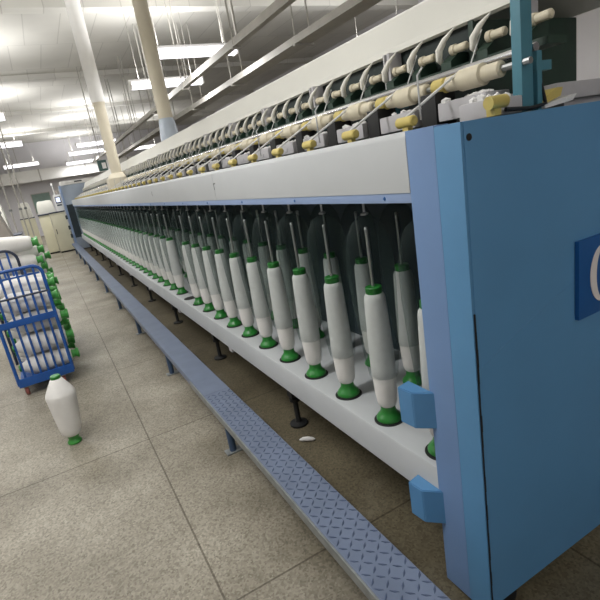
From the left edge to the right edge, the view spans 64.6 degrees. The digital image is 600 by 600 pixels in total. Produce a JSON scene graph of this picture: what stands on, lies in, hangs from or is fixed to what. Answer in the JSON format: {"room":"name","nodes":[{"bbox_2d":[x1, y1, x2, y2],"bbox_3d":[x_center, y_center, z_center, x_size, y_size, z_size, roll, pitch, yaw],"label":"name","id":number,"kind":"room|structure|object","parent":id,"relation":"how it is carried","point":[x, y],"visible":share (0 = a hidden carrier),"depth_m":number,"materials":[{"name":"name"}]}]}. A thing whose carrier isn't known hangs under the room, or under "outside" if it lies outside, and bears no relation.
{"room":"textile factory","nodes":[
{"label":"textile factory","id":0,"kind":"room"},
{"bbox_2d":[0,124,190,235],"bbox_3d":[-12.626,-6.145,25.518,15.000,4.700,0.150,-17,18,-25],"label":"wall","id":1,"kind":"structure","parent":0,"point":[52,153],"depth_m":24.87,"materials":[{"name":"paint"}]},
{"bbox_2d":[30,192,53,213],"bbox_3d":[-13.600,-5.141,25.075,0.920,1.030,0.030,-17,18,-25],"label":"notice board","id":2,"kind":"object","parent":1,"relation":"attached to","point":[37,197],"visible":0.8,"depth_m":24.97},
{"bbox_2d":[0,9,398,143],"bbox_3d":[-4.912,-5.522,10.109,15.000,0.100,34.000,-17,18,-25],"label":"ceiling","id":3,"kind":"structure","parent":0,"point":[29,43],"depth_m":12.09,"materials":[{"name":"paint"}]},
{"bbox_2d":[0,96,23,147],"bbox_3d":[-8.735,-4.976,13.269,1.400,1.445,0.224,-17,18,-25],"label":"lamp","id":4,"kind":"object","parent":3,"relation":"hanging from","point":[15,143],"visible":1,"depth_m":13.55,"materials":[{"name":"white plastic"}]},
{"bbox_2d":[1,141,22,147],"bbox_3d":[-8.629,-4.348,13.451,1.360,0.110,0.220,-17,18,-25],"label":"diffuser","id":5,"kind":"object","parent":4,"relation":"attached to","point":[8,143],"depth_m":13.55,"materials":[{"name":"plastic"}]},
{"bbox_2d":[2,131,39,169],"bbox_3d":[-12.141,-6.439,20.314,1.400,1.445,0.224,-17,18,-25],"label":"lamp","id":6,"kind":"object","parent":3,"relation":"hanging from","point":[32,163],"visible":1,"depth_m":20.44,"materials":[{"name":"white plastic"}]},
{"bbox_2d":[4,162,38,168],"bbox_3d":[-12.035,-5.810,20.496,1.360,0.110,0.220,-17,18,-25],"label":"diffuser","id":7,"kind":"object","parent":6,"relation":"attached to","point":[25,164],"depth_m":20.44,"materials":[{"name":"plastic"}]},
{"bbox_2d":[0,131,133,186],"bbox_3d":[-12.477,-7.310,24.473,14.960,1.965,0.830,-17,18,-25],"label":"air duct","id":8,"kind":"object","parent":3,"relation":"hanging from","point":[30,176],"visible":0.46,"depth_m":24.15,"materials":[{"name":"white metal"}]},
{"bbox_2d":[62,137,94,165],"bbox_3d":[-11.266,-7.629,23.918,1.400,1.445,0.224,-17,18,-25],"label":"lamp","id":9,"kind":"object","parent":3,"relation":"hanging from","point":[92,159],"visible":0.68,"depth_m":24.00,"materials":[{"name":"white plastic"}]},
{"bbox_2d":[66,159,93,164],"bbox_3d":[-11.160,-7.000,24.100,1.360,0.110,0.220,-17,18,-25],"label":"diffuser","id":10,"kind":"object","parent":9,"relation":"attached to","point":[85,160],"depth_m":24.00,"materials":[{"name":"plastic"}]},
{"bbox_2d":[63,119,103,155],"bbox_3d":[-8.882,-6.689,19.276,1.400,1.445,0.224,-17,18,-25],"label":"lamp","id":11,"kind":"object","parent":3,"relation":"hanging from","point":[95,150],"visible":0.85,"depth_m":19.35,"materials":[{"name":"white plastic"}]},
{"bbox_2d":[69,149,103,155],"bbox_3d":[-8.776,-6.060,19.458,1.360,0.110,0.220,-17,18,-25],"label":"diffuser","id":12,"kind":"object","parent":11,"relation":"attached to","point":[87,151],"depth_m":19.35,"materials":[{"name":"plastic"}]},
{"bbox_2d":[76,67,107,170],"bbox_3d":[-5.439,-4.664,12.301,0.220,2.560,0.164,-17,18,-25],"label":"exit sign","id":13,"kind":"object","parent":3,"relation":"hanging from","point":[102,165],"visible":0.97,"depth_m":12.50,"materials":[{"name":"green plastic"}]},
{"bbox_2d":[70,104,116,147],"bbox_3d":[-7.364,-6.209,16.731,1.400,1.445,0.224,-17,18,-25],"label":"lamp","id":14,"kind":"object","parent":3,"relation":"hanging from","point":[99,142],"visible":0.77,"depth_m":16.72,"materials":[{"name":"white plastic"}]},
{"bbox_2d":[76,139,115,147],"bbox_3d":[-7.258,-5.580,16.913,1.360,0.110,0.220,-17,18,-25],"label":"diffuser","id":15,"kind":"object","parent":14,"relation":"attached to","point":[99,142],"depth_m":16.73,"materials":[{"name":"plastic"}]},
{"bbox_2d":[122,9,151,90],"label":"lamp","id":16,"kind":"object","parent":3,"relation":"hanging from","point":[137,84],"depth_m":8.64,"materials":[{"name":"white plastic"}]},
{"bbox_2d":[126,120,157,149],"bbox_3d":[-7.252,-7.637,21.605,1.400,1.445,0.224,-17,18,-25],"label":"lamp","id":17,"kind":"object","parent":3,"relation":"hanging from","point":[148,145],"visible":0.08,"depth_m":21.74,"materials":[{"name":"white plastic"}]},
{"bbox_2d":[135,145,153,149],"bbox_3d":[-7.146,-7.009,21.787,1.360,0.110,0.220,-17,18,-25],"label":"diffuser","id":18,"kind":"object","parent":17,"relation":"attached to","point":[144,146],"depth_m":21.71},
{"bbox_2d":[132,0,177,141],"bbox_3d":[-1.893,-3.313,5.834,0.260,2.710,0.260,-17,18,-25],"label":"duct","id":19,"kind":"object","parent":3,"relation":"hanging from","point":[167,125],"visible":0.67,"depth_m":5.89,"materials":[{"name":"metal"}]},
{"bbox_2d":[164,76,187,86],"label":"lamp","id":20,"kind":"object","parent":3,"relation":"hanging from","point":[169,81],"depth_m":8.91,"materials":[{"name":"white plastic"}]},
{"bbox_2d":[131,77,202,89],"bbox_3d":[-2.506,-4.075,8.936,1.360,0.110,0.220,-17,18,-25],"label":"diffuser","id":21,"kind":"object","parent":20,"relation":"attached to","point":[138,84],"depth_m":8.84,"materials":[{"name":"plastic"}]},
{"bbox_2d":[84,0,295,162],"bbox_3d":[-4.482,-5.217,12.142,0.120,1.730,21.000,-17,18,-25],"label":"cable tray","id":22,"kind":"object","parent":3,"relation":"hanging from","point":[277,6],"visible":0.82,"depth_m":6.92,"materials":[{"name":"metal"}]},
{"bbox_2d":[148,1,238,58],"bbox_3d":[-1.702,-4.320,6.898,1.400,1.445,0.224,-17,18,-25],"label":"lamp","id":23,"kind":"object","parent":3,"relation":"hanging from","point":[186,50],"visible":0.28,"depth_m":6.99,"materials":[{"name":"white plastic"}]},
{"bbox_2d":[158,46,236,58],"bbox_3d":[-1.596,-3.692,7.080,1.360,0.110,0.220,-17,18,-25],"label":"diffuser","id":24,"kind":"object","parent":23,"relation":"attached to","point":[165,52],"depth_m":6.97,"materials":[{"name":"plastic"}]},
{"bbox_2d":[112,0,381,158],"bbox_3d":[-3.642,-5.478,12.551,0.300,1.730,21.000,-17,18,-25],"label":"cable tray","id":25,"kind":"object","parent":3,"relation":"hanging from","point":[349,9],"visible":0.81,"depth_m":7.09,"materials":[{"name":"metal"}]},
{"bbox_2d":[0,233,599,599],"bbox_3d":[-4.144,-0.970,11.425,15.000,0.100,34.000,-17,18,-25],"label":"floor","id":26,"kind":"structure","parent":0,"point":[150,503],"depth_m":2.43,"materials":[{"name":"tile"}]},
{"bbox_2d":[0,211,13,313],"bbox_3d":[-4.623,-0.526,7.198,0.760,1.530,0.630,-17,18,-25],"label":"storage bin","id":27,"kind":"object","parent":26,"relation":"on","point":[5,231],"visible":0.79,"depth_m":6.94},
{"bbox_2d":[0,177,17,232],"bbox_3d":[-7.856,-3.165,12.429,0.120,4.700,0.120,-17,18,-25],"label":"pole","id":28,"kind":"object","parent":26,"relation":"on","point":[10,209],"visible":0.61,"depth_m":12.61,"materials":[{"name":"metal"}]},
{"bbox_2d":[0,144,29,235],"bbox_3d":[-7.751,-3.261,12.699,0.120,4.700,0.120,-17,18,-25],"label":"pole","id":29,"kind":"object","parent":26,"relation":"on","point":[20,208],"visible":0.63,"depth_m":12.78,"materials":[{"name":"metal"}]},
{"bbox_2d":[0,127,34,236],"bbox_3d":[-8.139,-3.457,13.605,0.120,4.700,0.120,-17,18,-25],"label":"pole","id":30,"kind":"object","parent":26,"relation":"on","point":[25,207],"visible":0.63,"depth_m":13.62,"materials":[{"name":"metal"}]},
{"bbox_2d":[20,216,42,244],"bbox_3d":[-10.999,-2.796,19.458,0.520,1.150,1.420,-17,18,-25],"label":"base cabinet","id":31,"kind":"object","parent":26,"relation":"on","point":[32,219],"visible":0.68,"depth_m":18.83,"materials":[{"name":"beige metal"}]},
{"bbox_2d":[18,203,32,218],"bbox_3d":[-11.021,-3.583,19.002,0.442,0.596,0.700,-17,18,-25],"label":"sack","id":32,"kind":"object","parent":31,"relation":"on","point":[30,214],"visible":0.77,"depth_m":18.73,"materials":[{"name":"fabric"}]},
{"bbox_2d":[0,250,74,394],"bbox_3d":[-2.406,0.153,4.189,0.467,1.182,0.715,-18,18,-27],"label":"trolley","id":33,"kind":"object","parent":26,"relation":"on","point":[27,379],"visible":0.8,"depth_m":3.94,"materials":[{"name":"metal"}]},
{"bbox_2d":[15,337,75,357],"bbox_3d":[-2.271,0.409,4.233,0.478,0.180,0.180,-16,17,-26],"label":"spool","id":34,"kind":"object","parent":33,"relation":"in","point":[70,340],"visible":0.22,"depth_m":4.23,"materials":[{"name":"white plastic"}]},
{"bbox_2d":[6,318,67,338],"bbox_3d":[-2.309,0.239,4.179,0.478,0.180,0.180,-16,17,-26],"label":"spool","id":35,"kind":"object","parent":34,"relation":"on","point":[64,320],"visible":0.31,"depth_m":4.12,"materials":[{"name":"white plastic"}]},
{"bbox_2d":[0,297,61,320],"bbox_3d":[-2.339,0.079,4.131,0.478,0.180,0.180,-19,18,-25],"label":"spool","id":36,"kind":"object","parent":35,"relation":"on","point":[57,302],"visible":0.28,"depth_m":4.11,"materials":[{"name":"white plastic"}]},
{"bbox_2d":[0,277,55,298],"bbox_3d":[-2.369,-0.105,4.075,0.478,0.180,0.180,-16,17,-27],"label":"spool","id":37,"kind":"object","parent":36,"relation":"on","point":[51,282],"visible":0.44,"depth_m":4.02,"materials":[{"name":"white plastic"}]},
{"bbox_2d":[18,347,79,373],"bbox_3d":[-2.183,0.524,4.140,0.478,0.180,0.180,-17,17,-22],"label":"spool","id":38,"kind":"object","parent":33,"relation":"in","point":[75,352],"visible":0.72,"depth_m":4.08,"materials":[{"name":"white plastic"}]},
{"bbox_2d":[12,328,74,354],"bbox_3d":[-2.207,0.351,4.085,0.478,0.180,0.180,-17,17,-24],"label":"spool","id":39,"kind":"object","parent":38,"relation":"on","point":[69,333],"visible":0.77,"depth_m":4.02,"materials":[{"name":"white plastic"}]},
{"bbox_2d":[9,308,68,332],"bbox_3d":[-2.234,0.169,4.041,0.478,0.180,0.180,-15,17,-23],"label":"spool","id":40,"kind":"object","parent":39,"relation":"on","point":[61,314],"visible":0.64,"depth_m":4.00,"materials":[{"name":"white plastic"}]},
{"bbox_2d":[0,289,59,314],"bbox_3d":[-2.288,0.008,3.978,0.478,0.180,0.180,-16,17,-23],"label":"spool","id":41,"kind":"object","parent":40,"relation":"on","point":[55,295],"visible":0.61,"depth_m":3.92,"materials":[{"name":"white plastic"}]},
{"bbox_3d":[-2.421,0.365,4.503,0.478,0.180,0.180,-18,18,-25],"label":"spool","id":42,"kind":"object","parent":33,"relation":"in","visible":0},
{"bbox_3d":[-2.448,0.191,4.466,0.478,0.180,0.180,-18,18,-23],"label":"spool","id":43,"kind":"object","parent":42,"relation":"on","visible":0},
{"bbox_3d":[-2.480,0.025,4.401,0.478,0.180,0.180,-19,19,-26],"label":"spool","id":44,"kind":"object","parent":43,"relation":"on","visible":0},
{"bbox_2d":[0,272,55,284],"bbox_3d":[-2.512,-0.153,4.349,0.478,0.180,0.180,-18,18,-26],"label":"spool","id":45,"kind":"object","parent":44,"relation":"on","point":[50,275],"visible":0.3,"depth_m":4.35,"materials":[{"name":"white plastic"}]},
{"bbox_2d":[38,213,59,253],"bbox_3d":[-8.228,-2.184,15.543,0.320,1.250,1.240,-17,18,-25],"label":"cabinet","id":46,"kind":"object","parent":26,"relation":"on","point":[45,221],"visible":0.94,"depth_m":15.02,"materials":[{"name":"beige metal"}]},
{"bbox_2d":[36,200,55,214],"bbox_3d":[-8.128,-2.967,15.126,0.517,0.389,0.550,-17,18,-25],"label":"sack","id":47,"kind":"object","parent":46,"relation":"on","point":[46,206],"visible":0.99,"depth_m":14.90,"materials":[{"name":"fabric"}]},
{"bbox_2d":[49,210,74,252],"bbox_3d":[-7.645,-2.207,15.245,0.450,1.270,0.900,-17,18,-25],"label":"cabinet","id":48,"kind":"object","parent":26,"relation":"on","point":[59,222],"visible":0.84,"depth_m":14.87,"materials":[{"name":"beige metal"}]},
{"bbox_2d":[50,183,64,210],"bbox_3d":[-7.558,-3.201,14.743,0.210,0.860,0.191,-17,18,-25],"label":"console","id":49,"kind":"object","parent":48,"relation":"on","point":[57,198],"visible":0.98,"depth_m":14.71,"materials":[{"name":"white plastic"}]},
{"bbox_2d":[45,373,81,444],"bbox_3d":[-1.511,0.703,3.050,0.180,0.478,0.180,4,20,39],"label":"spool","id":50,"kind":"object","parent":26,"relation":"on","point":[60,396],"visible":1,"depth_m":2.99,"materials":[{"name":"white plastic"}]},
{"bbox_2d":[72,243,450,599],"bbox_3d":[-3.155,-0.288,7.848,0.245,0.252,16.250,-17,18,-25],"label":"walkway platform","id":51,"kind":"object","parent":26,"relation":"on","point":[374,564],"visible":1,"depth_m":1.97,"materials":[{"name":"metal"}]},
{"bbox_2d":[58,0,599,599],"bbox_3d":[-2.988,-1.459,8.392,1.500,2.120,16.171,-17,18,-25],"label":"machine","id":52,"kind":"object","parent":26,"relation":"on","point":[472,122],"visible":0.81,"depth_m":1.51,"materials":[{"name":"paint"}]},
{"bbox_2d":[64,0,125,191],"bbox_3d":[-3.066,-3.199,6.949,0.260,3.164,0.320,-17,18,-25],"label":"duct","id":53,"kind":"object","parent":52,"relation":"on","point":[74,10],"visible":0.9,"depth_m":6.91,"materials":[{"name":"white plastic"}]},
{"bbox_2d":[109,211,120,256],"bbox_3d":[-3.131,-1.120,8.028,0.099,0.770,0.100,-17,17,-24],"label":"yarn bobbin","id":54,"kind":"object","parent":52,"relation":"on","point":[112,224],"visible":0.53,"depth_m":8.00,"materials":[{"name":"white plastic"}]},
{"bbox_2d":[111,211,123,257],"bbox_3d":[-2.994,-1.071,7.778,0.099,0.770,0.100,4,21,40],"label":"yarn bobbin","id":55,"kind":"object","parent":52,"relation":"on","point":[114,225],"visible":0.59,"depth_m":7.75,"materials":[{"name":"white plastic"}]},
{"bbox_2d":[113,211,126,259],"bbox_3d":[-2.857,-1.022,7.528,0.099,0.770,0.100,-15,17,-18],"label":"yarn bobbin","id":56,"kind":"object","parent":52,"relation":"on","point":[117,225],"visible":0.45,"depth_m":7.50,"materials":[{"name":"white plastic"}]},
{"bbox_2d":[116,211,129,261],"bbox_3d":[-2.720,-0.973,7.279,0.099,0.770,0.100,-21,20,-35],"label":"yarn bobbin","id":57,"kind":"object","parent":52,"relation":"on","point":[119,226],"visible":0.56,"depth_m":7.25,"materials":[{"name":"fabric"}]},
{"bbox_2d":[119,212,132,263],"bbox_3d":[-2.583,-0.924,7.029,0.099,0.770,0.100,-16,17,-22],"label":"yarn bobbin","id":58,"kind":"object","parent":52,"relation":"on","point":[122,227],"visible":0.57,"depth_m":7.00,"materials":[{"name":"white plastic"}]},
{"bbox_2d":[121,212,135,265],"bbox_3d":[-2.446,-0.875,6.779,0.099,0.770,0.100,-12,16,-8],"label":"yarn bobbin","id":59,"kind":"object","parent":52,"relation":"on","point":[125,227],"visible":0.64,"depth_m":6.76,"materials":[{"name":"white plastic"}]},
{"bbox_2d":[125,212,139,267],"bbox_3d":[-2.309,-0.826,6.530,0.099,0.770,0.100,-23,20,-38],"label":"yarn bobbin","id":60,"kind":"object","parent":52,"relation":"on","point":[129,228],"visible":0.63,"depth_m":6.50,"materials":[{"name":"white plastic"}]},
{"bbox_2d":[128,212,143,269],"bbox_3d":[-2.172,-0.777,6.280,0.100,0.770,0.099,1,19,33],"label":"yarn bobbin","id":61,"kind":"object","parent":52,"relation":"on","point":[132,229],"visible":0.65,"depth_m":6.26,"materials":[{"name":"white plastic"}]},
{"bbox_2d":[132,212,148,272],"bbox_3d":[-2.034,-0.728,6.030,0.100,0.770,0.099,-8,16,5],"label":"yarn bobbin","id":62,"kind":"object","parent":52,"relation":"on","point":[136,233],"visible":0.6,"depth_m":6.01,"materials":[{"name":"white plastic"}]},
{"bbox_2d":[136,213,153,275],"bbox_3d":[-1.897,-0.679,5.781,0.100,0.770,0.099,-6,16,12],"label":"yarn bobbin","id":63,"kind":"object","parent":52,"relation":"on","point":[141,239],"visible":0.62,"depth_m":5.76,"materials":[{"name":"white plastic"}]},
{"bbox_2d":[140,213,158,278],"bbox_3d":[-1.760,-0.630,5.531,0.100,0.770,0.099,-18,18,-26],"label":"yarn bobbin","id":64,"kind":"object","parent":52,"relation":"on","point":[145,234],"visible":0.62,"depth_m":5.51,"materials":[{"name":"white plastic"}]},
{"bbox_2d":[145,213,164,281],"bbox_3d":[-1.623,-0.581,5.282,0.099,0.770,0.100,-4,17,20],"label":"yarn bobbin","id":65,"kind":"object","parent":52,"relation":"on","point":[150,235],"visible":0.63,"depth_m":5.26,"materials":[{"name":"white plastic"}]},
{"bbox_2d":[150,214,170,285],"bbox_3d":[-1.486,-0.532,5.032,0.100,0.770,0.099,-10,16,0],"label":"yarn bobbin","id":66,"kind":"object","parent":52,"relation":"on","point":[156,238],"visible":0.65,"depth_m":5.01,"materials":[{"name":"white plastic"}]},
{"bbox_2d":[156,214,177,289],"bbox_3d":[-1.349,-0.482,4.782,0.100,0.770,0.099,-19,18,-30],"label":"yarn bobbin","id":67,"kind":"object","parent":52,"relation":"on","point":[162,237],"visible":0.73,"depth_m":4.76,"materials":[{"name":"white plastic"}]},
{"bbox_2d":[163,214,186,293],"bbox_3d":[-1.212,-0.433,4.533,0.099,0.770,0.100,-4,17,18],"label":"yarn bobbin","id":68,"kind":"object","parent":52,"relation":"on","point":[175,264],"visible":1,"depth_m":4.52,"materials":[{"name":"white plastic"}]},
{"bbox_2d":[166,209,184,273],"bbox_3d":[-1.464,-0.682,5.538,0.100,0.770,0.099,-12,16,-10],"label":"yarn bobbin","id":69,"kind":"object","parent":52,"relation":"on","point":[171,230],"visible":0.48,"depth_m":5.48,"materials":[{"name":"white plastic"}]},
{"bbox_2d":[172,209,187,277],"bbox_3d":[-1.327,-0.632,5.288,0.100,0.770,0.099,-18,18,-28],"label":"yarn bobbin","id":70,"kind":"object","parent":52,"relation":"on","point":[178,233],"visible":0.59,"depth_m":5.25,"materials":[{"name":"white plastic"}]},
{"bbox_2d":[179,209,190,243],"bbox_3d":[-1.190,-0.583,5.038,0.100,0.770,0.099,-10,16,-1],"label":"yarn bobbin","id":71,"kind":"object","parent":52,"relation":"on","point":[186,232],"visible":0.21,"depth_m":4.98,"materials":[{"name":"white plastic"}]},
{"bbox_2d":[178,215,203,304],"bbox_3d":[-0.938,-0.335,4.033,0.100,0.770,0.099,-20,19,-33],"label":"yarn bobbin","id":72,"kind":"object","parent":52,"relation":"on","point":[186,246],"visible":0.88,"depth_m":4.01,"materials":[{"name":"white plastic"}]},
{"bbox_2d":[187,211,197,246],"bbox_3d":[-1.053,-0.534,4.789,0.099,0.770,0.100,-8,16,6],"label":"yarn bobbin","id":73,"kind":"object","parent":52,"relation":"on","point":[190,232],"visible":0.23,"depth_m":4.73,"materials":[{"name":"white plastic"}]},
{"bbox_2d":[188,216,214,310],"bbox_3d":[-0.801,-0.286,3.784,0.100,0.770,0.099,1,19,32],"label":"yarn bobbin","id":74,"kind":"object","parent":52,"relation":"on","point":[196,250],"visible":0.86,"depth_m":3.77,"materials":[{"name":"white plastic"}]},
{"bbox_2d":[195,209,207,250],"bbox_3d":[-0.916,-0.485,4.539,0.100,0.770,0.099,-16,17,-21],"label":"yarn bobbin","id":75,"kind":"object","parent":52,"relation":"on","point":[200,235],"visible":0.2,"depth_m":4.48,"materials":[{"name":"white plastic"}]},
{"bbox_2d":[204,209,217,257],"bbox_3d":[-0.779,-0.436,4.289,0.100,0.770,0.099,-15,17,-19],"label":"yarn bobbin","id":76,"kind":"object","parent":52,"relation":"on","point":[211,240],"visible":0.28,"depth_m":4.23,"materials":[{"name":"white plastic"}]},
{"bbox_2d":[199,217,226,318],"bbox_3d":[-0.664,-0.237,3.534,0.099,0.770,0.100,-4,17,17],"label":"yarn bobbin","id":77,"kind":"object","parent":52,"relation":"on","point":[207,253],"visible":0.91,"depth_m":3.52,"materials":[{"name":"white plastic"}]},
{"bbox_2d":[214,209,231,276],"bbox_3d":[-0.642,-0.387,4.040,0.099,0.770,0.100,1,19,32],"label":"yarn bobbin","id":78,"kind":"object","parent":52,"relation":"on","point":[222,240],"visible":0.23,"depth_m":3.98,"materials":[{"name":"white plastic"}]},
{"bbox_2d":[211,217,241,326],"bbox_3d":[-0.527,-0.188,3.284,0.100,0.770,0.099,-10,16,-3],"label":"yarn bobbin","id":79,"kind":"object","parent":52,"relation":"on","point":[224,275],"visible":0.99,"depth_m":3.27,"materials":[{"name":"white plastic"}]},
{"bbox_2d":[227,209,251,301],"bbox_3d":[-0.505,-0.338,3.790,0.100,0.770,0.099,-9,16,1],"label":"yarn bobbin","id":80,"kind":"object","parent":52,"relation":"on","point":[235,241],"visible":0.28,"depth_m":3.73,"materials":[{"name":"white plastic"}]},
{"bbox_2d":[226,218,257,336],"bbox_3d":[-0.390,-0.139,3.035,0.099,0.770,0.100,-23,20,-38],"label":"yarn bobbin","id":81,"kind":"object","parent":52,"relation":"on","point":[242,295],"visible":1,"depth_m":3.02,"materials":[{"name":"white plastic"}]},
{"bbox_2d":[240,210,255,286],"bbox_3d":[-0.368,-0.289,3.540,0.100,0.770,0.099,-4,17,19],"label":"yarn bobbin","id":82,"kind":"object","parent":52,"relation":"on","point":[246,252],"visible":0.27,"depth_m":3.48,"materials":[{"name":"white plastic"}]},
{"bbox_2d":[243,219,276,347],"bbox_3d":[-0.253,-0.090,2.785,0.099,0.770,0.100,-6,16,13],"label":"yarn bobbin","id":83,"kind":"object","parent":52,"relation":"on","point":[261,307],"visible":1,"depth_m":2.77,"materials":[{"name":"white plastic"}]},
{"bbox_2d":[255,210,273,319],"bbox_3d":[-0.231,-0.240,3.291,0.099,0.770,0.100,-14,17,-17],"label":"yarn bobbin","id":84,"kind":"object","parent":52,"relation":"on","point":[263,248],"visible":0.53,"depth_m":3.25,"materials":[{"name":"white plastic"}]},
{"bbox_2d":[259,342,277,348],"bbox_3d":[-0.191,0.275,2.891,0.120,0.004,0.120,-17,18,-25],"label":"cup","id":85,"kind":"object","parent":52,"relation":"on","point":[276,346],"depth_m":2.85,"materials":[{"name":"plastic"}]},
{"bbox_2d":[264,221,298,361],"bbox_3d":[-0.116,-0.041,2.535,0.099,0.770,0.100,-20,19,-32],"label":"yarn bobbin","id":86,"kind":"object","parent":52,"relation":"on","point":[282,316],"visible":1,"depth_m":2.52,"materials":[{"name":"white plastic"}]},
{"bbox_2d":[274,210,298,328],"bbox_3d":[-0.094,-0.191,3.041,0.100,0.770,0.099,-22,20,-37],"label":"yarn bobbin","id":87,"kind":"object","parent":52,"relation":"on","point":[282,254],"visible":0.6,"depth_m":3.01,"materials":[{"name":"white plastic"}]},
{"bbox_2d":[280,355,300,362],"bbox_3d":[-0.054,0.324,2.641,0.120,0.004,0.120,-17,18,-25],"label":"cup","id":88,"kind":"object","parent":52,"relation":"on","point":[298,359],"depth_m":2.60,"materials":[{"name":"plastic"}]},
{"bbox_2d":[290,222,325,377],"bbox_3d":[0.021,0.008,2.286,0.100,0.770,0.099,-3,17,22],"label":"yarn bobbin","id":89,"kind":"object","parent":52,"relation":"on","point":[305,308],"visible":1,"depth_m":2.27,"materials":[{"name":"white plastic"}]},
{"bbox_2d":[296,210,324,337],"bbox_3d":[0.043,-0.142,2.792,0.100,0.770,0.099,-15,17,-20],"label":"yarn bobbin","id":90,"kind":"object","parent":52,"relation":"on","point":[305,260],"visible":0.62,"depth_m":2.75,"materials":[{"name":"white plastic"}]},
{"bbox_2d":[305,370,327,379],"bbox_3d":[0.083,0.373,2.391,0.120,0.004,0.120,-17,18,-25],"label":"cup","id":91,"kind":"object","parent":52,"relation":"on","point":[325,376],"depth_m":2.35,"materials":[{"name":"plastic"}]},
{"bbox_2d":[322,211,343,291],"bbox_3d":[0.180,-0.093,2.542,0.099,0.770,0.100,-16,17,-21],"label":"yarn bobbin","id":92,"kind":"object","parent":52,"relation":"on","point":[334,261],"visible":0.17,"depth_m":2.48,"materials":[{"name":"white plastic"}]},
{"bbox_2d":[322,224,359,397],"bbox_3d":[0.158,0.057,2.036,0.099,0.770,0.100,-6,16,12],"label":"yarn bobbin","id":93,"kind":"object","parent":52,"relation":"on","point":[337,316],"visible":1,"depth_m":2.02,"materials":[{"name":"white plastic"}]},
{"bbox_2d":[336,389,361,400],"bbox_3d":[0.220,0.422,2.142,0.120,0.004,0.120,-17,18,-25],"label":"cup","id":94,"kind":"object","parent":52,"relation":"on","point":[359,396],"depth_m":2.10,"materials":[{"name":"plastic"}]},
{"bbox_2d":[354,211,370,366],"bbox_3d":[0.317,-0.044,2.292,0.099,0.770,0.100,-19,18,-30],"label":"yarn bobbin","id":95,"kind":"object","parent":52,"relation":"on","point":[361,268],"visible":0.48,"depth_m":2.25,"materials":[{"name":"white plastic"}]},
{"bbox_2d":[364,227,400,423],"bbox_3d":[0.295,0.106,1.786,0.099,0.770,0.100,-4,17,19],"label":"yarn bobbin","id":96,"kind":"object","parent":52,"relation":"on","point":[380,344],"visible":1,"depth_m":1.77,"materials":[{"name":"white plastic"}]},
{"bbox_2d":[374,415,401,426],"bbox_3d":[0.357,0.471,1.892,0.120,0.004,0.120,-17,18,-25],"label":"cup","id":97,"kind":"object","parent":52,"relation":"on","point":[376,423],"depth_m":1.85,"materials":[{"name":"plastic"}]},
{"bbox_2d":[393,212,421,385],"bbox_3d":[0.455,0.005,2.042,0.099,0.770,0.100,-16,17,-21],"label":"yarn bobbin","id":98,"kind":"object","parent":52,"relation":"on","point":[404,291],"visible":0.91,"depth_m":2.02,"materials":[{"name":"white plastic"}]},
{"bbox_2d":[417,299,435,456],"bbox_3d":[0.432,0.155,1.537,0.099,0.770,0.100,-8,16,5],"label":"yarn bobbin","id":99,"kind":"object","parent":52,"relation":"on","point":[423,361],"visible":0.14,"depth_m":1.53,"materials":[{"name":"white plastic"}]},
{"bbox_2d":[425,445,435,459],"bbox_3d":[0.494,0.520,1.642,0.120,0.004,0.120,-17,18,-25],"label":"cup","id":100,"kind":"object","parent":52,"relation":"on","point":[428,456],"depth_m":1.63,"materials":[{"name":"plastic"}]},
{"bbox_2d":[190,0,599,124],"bbox_3d":[2.030,-5.279,13.968,0.150,4.700,34.000,-17,18,-25],"label":"wall","id":101,"kind":"structure","parent":0,"point":[587,23],"depth_m":8.31,"materials":[{"name":"paint"}]},
{"bbox_2d":[0,111,214,137],"bbox_3d":[-10.889,-7.564,21.058,15.000,0.120,0.280,-17,18,-25],"label":"trim","id":102,"kind":"structure","parent":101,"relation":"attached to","point":[209,112],"depth_m":21.28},
{"bbox_2d":[5,90,252,116],"bbox_3d":[-8.518,-6.715,16.739,15.000,0.120,0.280,-17,18,-25],"label":"trim","id":103,"kind":"structure","parent":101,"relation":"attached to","point":[247,92],"depth_m":17.28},
{"bbox_2d":[0,57,312,83],"bbox_3d":[-6.147,-5.866,12.420,15.000,0.120,0.280,-17,18,-25],"label":"trim","id":104,"kind":"structure","parent":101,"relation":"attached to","point":[169,69],"depth_m":12.94,"materials":[{"name":"metal"}]},
{"bbox_2d":[0,0,417,13],"bbox_3d":[-3.776,-5.017,8.100,15.000,0.120,0.280,-17,18,-25],"label":"trim","id":105,"kind":"structure","parent":101,"relation":"attached to","point":[6,6],"depth_m":8.74,"materials":[{"name":"metal"}]},
{"bbox_3d":[-2.859,-0.203,4.958,0.478,0.180,0.180,-17,17,-21],"label":"spool","id":106,"kind":"object","parent":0,"visible":0},
{"bbox_2d":[0,255,43,273],"bbox_3d":[-2.910,-0.376,4.888,0.478,0.180,0.180,-15,17,-23],"label":"spool","id":107,"kind":"object","parent":106,"relation":"on","point":[24,259],"visible":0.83,"depth_m":4.85,"materials":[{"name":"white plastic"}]},
{"bbox_2d":[0,237,38,256],"bbox_3d":[-2.932,-0.552,4.823,0.483,0.180,0.182,-21,19,-34],"label":"spool","id":108,"kind":"object","parent":107,"relation":"on","point":[16,245],"visible":0.95,"depth_m":4.79,"materials":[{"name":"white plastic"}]},
{"bbox_3d":[-2.875,-0.158,5.125,0.478,0.180,0.180,-17,17,-24],"label":"spool","id":109,"kind":"object","parent":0,"visible":0},
{"bbox_2d":[0,261,48,278],"bbox_3d":[-2.955,-0.314,5.066,0.478,0.180,0.180,-17,17,-21],"label":"spool","id":110,"kind":"object","parent":109,"relation":"on","point":[44,265],"visible":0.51,"depth_m":5.06,"materials":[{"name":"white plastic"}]},
{"bbox_2d":[0,245,44,258],"bbox_3d":[-2.970,-0.492,5.013,0.478,0.180,0.180,-16,17,-23],"label":"spool","id":111,"kind":"object","parent":110,"relation":"on","point":[35,250],"visible":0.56,"depth_m":5.02,"materials":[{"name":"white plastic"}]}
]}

